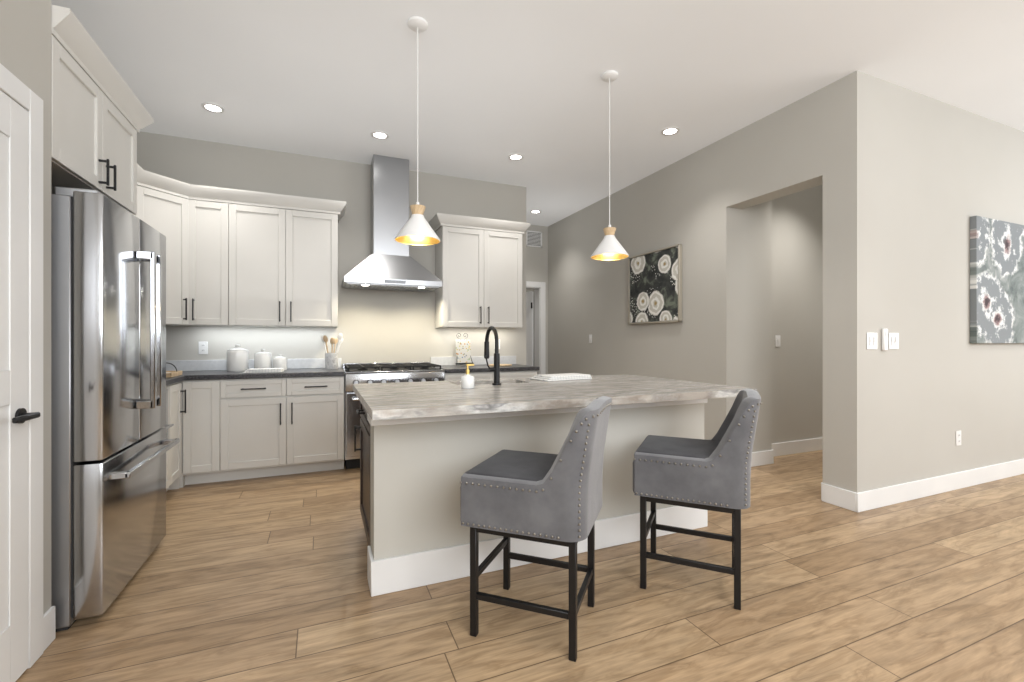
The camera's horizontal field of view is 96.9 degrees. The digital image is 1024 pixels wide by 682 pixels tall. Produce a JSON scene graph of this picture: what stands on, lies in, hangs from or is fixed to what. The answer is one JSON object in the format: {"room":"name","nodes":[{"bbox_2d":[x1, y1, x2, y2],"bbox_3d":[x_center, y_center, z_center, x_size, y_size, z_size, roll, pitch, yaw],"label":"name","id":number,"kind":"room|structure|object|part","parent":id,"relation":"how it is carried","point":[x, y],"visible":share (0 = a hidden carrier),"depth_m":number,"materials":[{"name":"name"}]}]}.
{"room":"kitchen","nodes":[
{"label":"kitchen","id":0,"kind":"room"},
{"bbox_2d":[0,0,50,613],"bbox_3d":[-1.220,-0.350,-0.839,0.900,3.100,5.400,0,0,-23],"label":"wall","id":1,"kind":"structure","parent":0,"point":[25,42],"depth_m":1.78,"materials":[{"name":"paint"}]},
{"bbox_2d":[0,90,39,681],"bbox_3d":[-1.589,0.177,1.289,0.066,2.029,0.821,0,0,-23],"label":"pantry door","id":2,"kind":"structure","parent":1,"relation":"in","point":[14,388],"depth_m":1.58,"materials":[{"name":"white wood"}]},
{"bbox_3d":[-1.700,0.265,1.572,0.052,0.054,0.152,0,0,-23],"label":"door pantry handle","id":3,"kind":"part","parent":2,"relation":"part of","materials":[{"name":"black metal"}]},
{"bbox_2d":[0,63,42,668],"bbox_3d":[-1.613,0.138,1.279,0.018,2.125,1.001,0,0,-23],"label":"door frame","id":4,"kind":"structure","parent":1,"relation":"attached to","point":[19,92],"depth_m":1.69,"materials":[{"name":"white wood"}]},
{"bbox_2d":[43,606,54,651],"bbox_3d":[-1.827,1.133,1.783,0.014,0.135,0.096,0,0,-23],"label":"baseboard","id":5,"kind":"structure","parent":1,"relation":"attached to","point":[48,626],"depth_m":1.79,"materials":[{"name":"white wood"}]},
{"bbox_2d":[137,131,525,367],"bbox_3d":[-1.814,-0.350,4.878,4.236,3.100,0.200,0,0,-23],"label":"wall","id":6,"kind":"structure","parent":0,"point":[382,326],"depth_m":4.81,"materials":[{"name":"paint"}]},
{"bbox_2d":[198,342,207,353],"bbox_3d":[-2.924,0.065,4.298,0.075,0.120,0.008,0,0,-23],"label":"electrical outlet","id":7,"kind":"object","parent":6,"relation":"attached to","point":[202,347],"visible":1,"depth_m":4.30,"materials":[{"name":"white plastic"}]},
{"bbox_2d":[195,185,238,326],"bbox_3d":[-2.743,-0.748,4.167,0.409,1.216,0.381,0,0,-23],"label":"upper cabinet","id":8,"kind":"object","parent":6,"relation":"attached to","point":[216,208],"depth_m":4.05,"materials":[{"name":"white wood"}]},
{"bbox_2d":[239,190,338,327],"bbox_3d":[-2.219,-0.748,4.407,0.978,1.216,0.345,0,0,-23],"label":"upper cabinet","id":9,"kind":"object","parent":6,"relation":"attached to","point":[239,258],"depth_m":4.27,"materials":[{"name":"white wood"}]},
{"bbox_2d":[342,154,441,291],"bbox_3d":[-1.254,-1.222,4.730,0.955,1.353,0.497,0,0,-23],"label":"range hood","id":10,"kind":"object","parent":6,"relation":"attached to","point":[389,263],"visible":1,"depth_m":4.66,"materials":[{"name":"silver metal"}]},
{"bbox_2d":[429,213,530,328],"bbox_3d":[-0.366,-0.748,5.156,1.084,1.196,0.400,0,0,-23],"label":"upper cabinet","id":11,"kind":"object","parent":6,"relation":"attached to","point":[478,267],"visible":1,"depth_m":5.01,"materials":[{"name":"white wood"}]},
{"bbox_2d":[16,450,1023,681],"bbox_3d":[1.639,1.250,3.455,9.500,0.100,11.500,0,0,-23],"label":"floor","id":12,"kind":"structure","parent":0,"point":[262,579],"depth_m":2.07,"materials":[{"name":"brown wood"}]},
{"bbox_2d":[51,186,179,631],"bbox_3d":[-2.245,0.281,2.164,0.918,1.838,0.860,0,0,-23],"label":"fridge","id":13,"kind":"object","parent":12,"relation":"on","point":[111,445],"visible":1,"depth_m":1.92,"materials":[{"name":"silver metal"}]},
{"bbox_2d":[162,376,185,491],"bbox_3d":[-2.750,0.740,3.074,0.696,0.920,1.130,0,0,-23],"label":"base cabinet","id":14,"kind":"object","parent":12,"relation":"on","point":[174,411],"visible":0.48,"depth_m":3.55,"materials":[{"name":"white wood"}]},
{"bbox_2d":[166,362,182,377],"bbox_3d":[-2.731,0.225,3.581,0.150,0.109,0.300,0,0,-23],"label":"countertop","id":15,"kind":"structure","parent":14,"relation":"on","point":[169,374],"depth_m":3.59,"materials":[{"name":"brown wood"}]},
{"bbox_2d":[180,382,193,487],"bbox_3d":[-3.083,0.760,3.882,0.707,0.880,0.645,0,0,-23],"label":"base cabinet","id":16,"kind":"object","parent":12,"relation":"on","point":[187,476],"depth_m":3.72,"materials":[{"name":"white wood"}]},
{"bbox_2d":[194,378,229,483],"bbox_3d":[-2.664,0.760,4.058,0.321,0.880,0.645,0,0,-23],"label":"base cabinet","id":17,"kind":"object","parent":12,"relation":"on","point":[211,399],"depth_m":3.78,"materials":[{"name":"white wood"}]},
{"bbox_2d":[230,378,343,479],"bbox_3d":[-2.146,0.760,4.275,1.037,0.880,0.645,0,0,-23],"label":"base cabinet","id":18,"kind":"object","parent":12,"relation":"on","point":[242,425],"depth_m":4.00,"materials":[{"name":"white wood"}]},
{"bbox_2d":[166,366,343,381],"bbox_3d":[-2.535,0.300,4.101,1.888,0.040,0.665,0,0,-23],"label":"countertop","id":19,"kind":"structure","parent":18,"relation":"on","point":[315,371],"depth_m":4.01,"materials":[{"name":"grey stone"}]},
{"bbox_2d":[227,344,248,371],"bbox_3d":[-2.540,0.154,4.204,0.176,0.250,0.176,0,0,-23],"label":"canister","id":20,"kind":"object","parent":19,"relation":"on","point":[237,358],"visible":0.98,"depth_m":4.13,"materials":[{"name":"white ceramic"}]},
{"bbox_2d":[254,349,271,367],"bbox_3d":[-2.350,0.176,4.284,0.148,0.205,0.148,0,0,-23],"label":"canister","id":21,"kind":"object","parent":19,"relation":"on","point":[263,359],"visible":0.92,"depth_m":4.23,"materials":[{"name":"white ceramic"}]},
{"bbox_2d":[243,368,283,372],"bbox_3d":[-2.216,0.263,4.058,0.300,0.032,0.170,0,0,-17],"label":"towel","id":22,"kind":"object","parent":19,"relation":"on","point":[264,370],"visible":0.98,"depth_m":4.00,"materials":[{"name":"fabric"}]},
{"bbox_2d":[273,354,286,369],"bbox_3d":[-2.218,0.203,4.340,0.124,0.152,0.124,0,0,-23],"label":"canister","id":23,"kind":"object","parent":19,"relation":"on","point":[279,361],"visible":0.92,"depth_m":4.29,"materials":[{"name":"white ceramic"}]},
{"bbox_2d":[321,333,342,368],"bbox_3d":[-1.793,0.100,4.527,0.210,0.358,0.139,0,0,-23],"label":"utensil crock","id":24,"kind":"object","parent":19,"relation":"on","point":[331,360],"visible":1,"depth_m":4.47,"materials":[{"name":"ceramic"}]},
{"bbox_2d":[342,362,444,468],"bbox_3d":[-1.216,0.718,4.618,0.927,0.965,0.723,0,0,-23],"label":"range","id":25,"kind":"object","parent":12,"relation":"on","point":[365,373],"visible":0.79,"depth_m":4.28,"materials":[{"name":"silver metal"}]},
{"bbox_2d":[430,356,539,380],"bbox_3d":[-0.307,0.690,5.026,1.050,1.020,0.685,0,0,-23],"label":"base cabinet","id":26,"kind":"object","parent":12,"relation":"on","point":[479,369],"visible":0.19,"depth_m":4.87,"materials":[{"name":"white wood"}]},
{"bbox_2d":[455,333,473,364],"bbox_3d":[-0.555,0.091,5.139,0.200,0.362,0.171,0,0,-23],"label":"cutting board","id":27,"kind":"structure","parent":26,"relation":"on","point":[463,351],"depth_m":5.12,"materials":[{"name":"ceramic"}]},
{"bbox_2d":[489,364,511,365],"bbox_3d":[-0.130,0.271,5.109,0.260,0.016,0.260,0,0,-23],"label":"round cutting board","id":28,"kind":"object","parent":26,"relation":"on","point":[501,364],"visible":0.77,"depth_m":5.08,"materials":[{"name":"brown wood"}]},
{"bbox_2d":[354,394,710,596],"bbox_3d":[0.111,0.760,2.956,2.115,0.879,0.935,0,0,-23],"label":"kitchen island","id":29,"kind":"object","parent":12,"relation":"on","point":[425,446],"depth_m":2.32,"materials":[{"name":"paint"}]},
{"bbox_2d":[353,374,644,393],"bbox_3d":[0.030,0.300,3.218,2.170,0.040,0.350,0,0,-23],"label":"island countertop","id":30,"kind":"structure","parent":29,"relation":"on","point":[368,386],"depth_m":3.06,"materials":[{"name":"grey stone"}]},
{"bbox_2d":[530,373,591,380],"bbox_3d":[0.358,0.263,3.329,0.400,0.032,0.230,0,0,-31],"label":"towel","id":31,"kind":"object","parent":30,"relation":"on","point":[560,377],"visible":1,"depth_m":3.25,"materials":[{"name":"fabric"}]},
{"bbox_2d":[357,378,756,421],"bbox_3d":[0.269,0.300,2.651,2.170,0.040,0.880,0,0,-23],"label":"island countertop","id":32,"kind":"structure","parent":29,"relation":"on","point":[382,403],"depth_m":2.38,"materials":[{"name":"grey stone"}]},
{"bbox_2d":[461,364,473,388],"bbox_3d":[-0.262,0.207,2.688,0.080,0.143,0.080,0,0,-23],"label":"soap dispenser","id":33,"kind":"object","parent":32,"relation":"on","point":[467,380],"visible":1,"depth_m":2.66,"materials":[{"name":"white ceramic"}]},
{"bbox_2d":[484,326,500,384],"bbox_3d":[-0.156,0.090,2.960,0.112,0.378,0.237,0,0,-23],"label":"island faucet","id":34,"kind":"object","parent":32,"relation":"on","point":[496,368],"visible":1,"depth_m":2.88,"materials":[{"name":"black metal"}]},
{"bbox_2d":[460,396,612,661],"bbox_3d":[0.127,0.719,1.949,0.556,0.963,0.489,0,0,20],"label":"stool","id":35,"kind":"object","parent":12,"relation":"on","point":[547,498],"visible":1,"depth_m":1.75,"materials":[{"name":"grey fabric"}]},
{"bbox_2d":[632,389,761,609],"bbox_3d":[0.926,0.719,2.281,0.556,0.963,0.489,0,0,25],"label":"stool","id":36,"kind":"object","parent":12,"relation":"on","point":[713,473],"visible":1,"depth_m":2.08,"materials":[{"name":"grey fabric"}]},
{"bbox_2d":[526,225,547,373],"bbox_3d":[0.033,-0.350,7.412,1.534,3.100,0.200,0,0,-23],"label":"wall","id":37,"kind":"structure","parent":0,"point":[536,264],"depth_m":7.49,"materials":[{"name":"paint"}]},
{"bbox_2d":[526,291,533,365],"bbox_3d":[0.109,0.175,7.952,0.047,2.030,0.744,0,0,-41],"label":"hall door","id":38,"kind":"structure","parent":37,"relation":"in","point":[530,328],"depth_m":7.70,"materials":[{"name":"white wood"}]},
{"bbox_2d":[526,230,541,247],"bbox_3d":[0.238,-1.670,7.382,0.560,0.260,0.013,0,0,-23],"label":"air vent","id":39,"kind":"object","parent":37,"relation":"in","point":[533,238],"visible":0.56,"depth_m":7.43,"materials":[{"name":"grey metal"}]},
{"bbox_2d":[526,281,545,374],"bbox_3d":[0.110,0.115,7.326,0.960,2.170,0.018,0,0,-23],"label":"door frame","id":40,"kind":"structure","parent":37,"relation":"attached to","point":[541,286],"depth_m":7.48,"materials":[{"name":"white wood"}]},
{"bbox_2d":[51,0,1023,226],"bbox_3d":[1.639,-1.950,3.455,9.500,0.100,11.500,0,0,-23],"label":"ceiling","id":41,"kind":"structure","parent":0,"point":[500,82],"depth_m":3.19,"materials":[{"name":"paint"}]},
{"bbox_2d":[201,102,224,112],"bbox_3d":[-2.432,-1.895,3.696,0.164,0.008,0.164,0,0,-23],"label":"recessed light","id":42,"kind":"object","parent":41,"relation":"in","point":[213,107],"visible":1,"depth_m":3.69,"materials":[{"name":"white plastic"}]},
{"bbox_2d":[371,131,388,139],"bbox_3d":[-1.217,-1.895,4.185,0.164,0.008,0.164,0,0,-23],"label":"recessed light","id":43,"kind":"object","parent":41,"relation":"in","point":[379,135],"visible":1,"depth_m":4.18,"materials":[{"name":"white plastic"}]},
{"bbox_2d":[395,16,439,244],"bbox_3d":[-0.564,-1.250,2.714,0.268,1.299,0.268,0,0,-23],"label":"pendant light","id":44,"kind":"object","parent":41,"relation":"hanging from","point":[416,229],"visible":0.98,"depth_m":2.68,"materials":[{"name":"white metal"}]},
{"bbox_2d":[508,154,523,159],"bbox_3d":[0.039,-1.895,4.681,0.164,0.008,0.164,0,0,-23],"label":"recessed light","id":45,"kind":"object","parent":41,"relation":"in","point":[515,156],"visible":1,"depth_m":4.68,"materials":[{"name":"white plastic"}]},
{"bbox_2d":[530,210,540,212],"bbox_3d":[0.348,-1.895,6.655,0.164,0.008,0.164,0,0,-23],"label":"recessed light","id":46,"kind":"object","parent":41,"relation":"in","point":[535,211],"visible":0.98,"depth_m":6.65,"materials":[{"name":"white plastic"}]},
{"bbox_2d":[591,70,628,259],"bbox_3d":[0.698,-1.250,3.244,0.268,1.299,0.268,0,0,-23],"label":"pendant light","id":47,"kind":"object","parent":41,"relation":"hanging from","point":[609,247],"visible":1,"depth_m":3.21,"materials":[{"name":"white metal"}]},
{"bbox_2d":[661,127,679,135],"bbox_3d":[1.431,-1.895,4.105,0.164,0.008,0.164,0,0,-23],"label":"recessed light","id":48,"kind":"object","parent":41,"relation":"in","point":[668,131],"visible":1,"depth_m":4.10,"materials":[{"name":"white plastic"}]},
{"bbox_2d":[548,88,822,451],"bbox_3d":[1.701,-0.350,5.682,0.600,3.100,4.682,0,0,-23],"label":"wall","id":49,"kind":"structure","parent":0,"point":[720,333],"depth_m":4.49,"materials":[{"name":"paint"}]},
{"bbox_2d":[628,244,681,323],"bbox_3d":[1.590,-0.605,5.108,0.046,0.810,0.845,0,0,-23],"label":"painting","id":50,"kind":"object","parent":49,"relation":"attached to","point":[654,286],"visible":1,"depth_m":5.04,"materials":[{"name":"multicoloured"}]},
{"bbox_2d":[751,450,773,466],"bbox_3d":[2.271,1.133,4.327,0.628,0.135,0.014,0,0,-23],"label":"baseboard","id":51,"kind":"object","parent":49,"relation":"attached to","point":[760,458],"visible":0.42,"depth_m":4.38,"materials":[{"name":"white wood"}]},
{"bbox_2d":[822,483,855,511],"bbox_3d":[2.371,1.133,3.295,0.014,0.135,0.238,0,0,-23],"label":"baseboard","id":52,"kind":"structure","parent":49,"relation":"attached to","point":[840,497],"depth_m":3.28,"materials":[{"name":"white wood"}]},
{"bbox_2d":[772,184,822,443],"bbox_3d":[4.061,-0.350,5.396,3.530,3.100,0.200,0,0,-23],"label":"wall","id":53,"kind":"structure","parent":0,"point":[797,312],"depth_m":4.87,"materials":[{"name":"paint"}]},
{"bbox_2d":[775,335,779,346],"bbox_3d":[2.780,0.000,4.741,0.075,0.120,0.012,0,0,-23],"label":"light switch","id":54,"kind":"object","parent":53,"relation":"attached to","point":[777,340],"visible":1,"depth_m":4.73,"materials":[{"name":"white plastic"}]},
{"bbox_2d":[772,437,822,456],"bbox_3d":[4.011,1.133,5.258,3.330,0.135,0.014,0,0,-23],"label":"baseboard","id":55,"kind":"structure","parent":53,"relation":"attached to","point":[795,447],"depth_m":4.84,"materials":[{"name":"white wood"}]},
{"bbox_2d":[823,71,1023,492],"bbox_3d":[4.281,-0.350,4.098,4.130,3.100,0.238,0,0,-23],"label":"wall","id":56,"kind":"structure","parent":0,"point":[913,182],"depth_m":3.43,"materials":[{"name":"paint"}]},
{"bbox_2d":[867,333,876,348],"bbox_3d":[2.579,0.000,3.246,0.120,0.120,0.012,0,0,-23],"label":"light switch","id":57,"kind":"object","parent":56,"relation":"attached to","point":[871,340],"visible":1,"depth_m":3.24,"materials":[{"name":"white plastic"}]},
{"bbox_2d":[882,329,887,350],"bbox_3d":[2.705,-0.010,3.293,0.050,0.160,0.023,0,0,-23],"label":"remote","id":58,"kind":"object","parent":56,"relation":"attached to","point":[884,339],"visible":0.96,"depth_m":3.28,"materials":[{"name":"white plastic"}]},
{"bbox_2d":[889,333,898,348],"bbox_3d":[2.818,0.000,3.347,0.120,0.120,0.012,0,0,-23],"label":"light switch","id":59,"kind":"object","parent":56,"relation":"attached to","point":[893,340],"visible":1,"depth_m":3.35,"materials":[{"name":"white plastic"}]},
{"bbox_2d":[856,458,1023,512],"bbox_3d":[4.232,1.133,3.941,3.944,0.135,0.014,0,0,-23],"label":"baseboard","id":60,"kind":"structure","parent":56,"relation":"attached to","point":[885,496],"depth_m":3.54,"materials":[{"name":"white wood"}]},
{"bbox_2d":[956,430,960,445],"bbox_3d":[3.633,0.790,3.692,0.075,0.120,0.008,0,0,-23],"label":"outlet","id":61,"kind":"object","parent":56,"relation":"attached to","point":[958,438],"visible":1,"depth_m":3.68,"materials":[{"name":"white plastic"}]},
{"bbox_2d":[970,216,1023,342],"bbox_3d":[4.292,-0.505,3.948,1.066,1.050,0.043,0,0,-23],"label":"floral canvas","id":62,"kind":"object","parent":56,"relation":"attached to","point":[996,281],"visible":1,"depth_m":3.85},
{"bbox_3d":[-3.113,-0.350,2.759,0.200,3.100,2.700,0,0,-23],"label":"wall","id":63,"kind":"structure","parent":0,"visible":0},
{"bbox_2d":[51,35,136,214],"bbox_3d":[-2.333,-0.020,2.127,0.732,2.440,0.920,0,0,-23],"label":"upper cabinet","id":64,"kind":"object","parent":63,"relation":"attached to","point":[93,139],"visible":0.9,"depth_m":2.13,"materials":[{"name":"white wood"}]},
{"bbox_2d":[133,164,142,220],"bbox_3d":[-2.909,-0.748,3.042,0.378,1.216,1.173,0,0,-23],"label":"upper cabinet","id":65,"kind":"object","parent":63,"relation":"attached to","point":[139,170],"depth_m":3.61,"materials":[{"name":"white wood"}]},
{"bbox_2d":[143,170,194,325],"bbox_3d":[-3.091,-0.748,3.858,0.675,1.216,0.675,0,0,-23],"label":"upper cabinet","id":66,"kind":"object","parent":63,"relation":"attached to","point":[168,203],"depth_m":3.88,"materials":[{"name":"white wood"}]}
]}

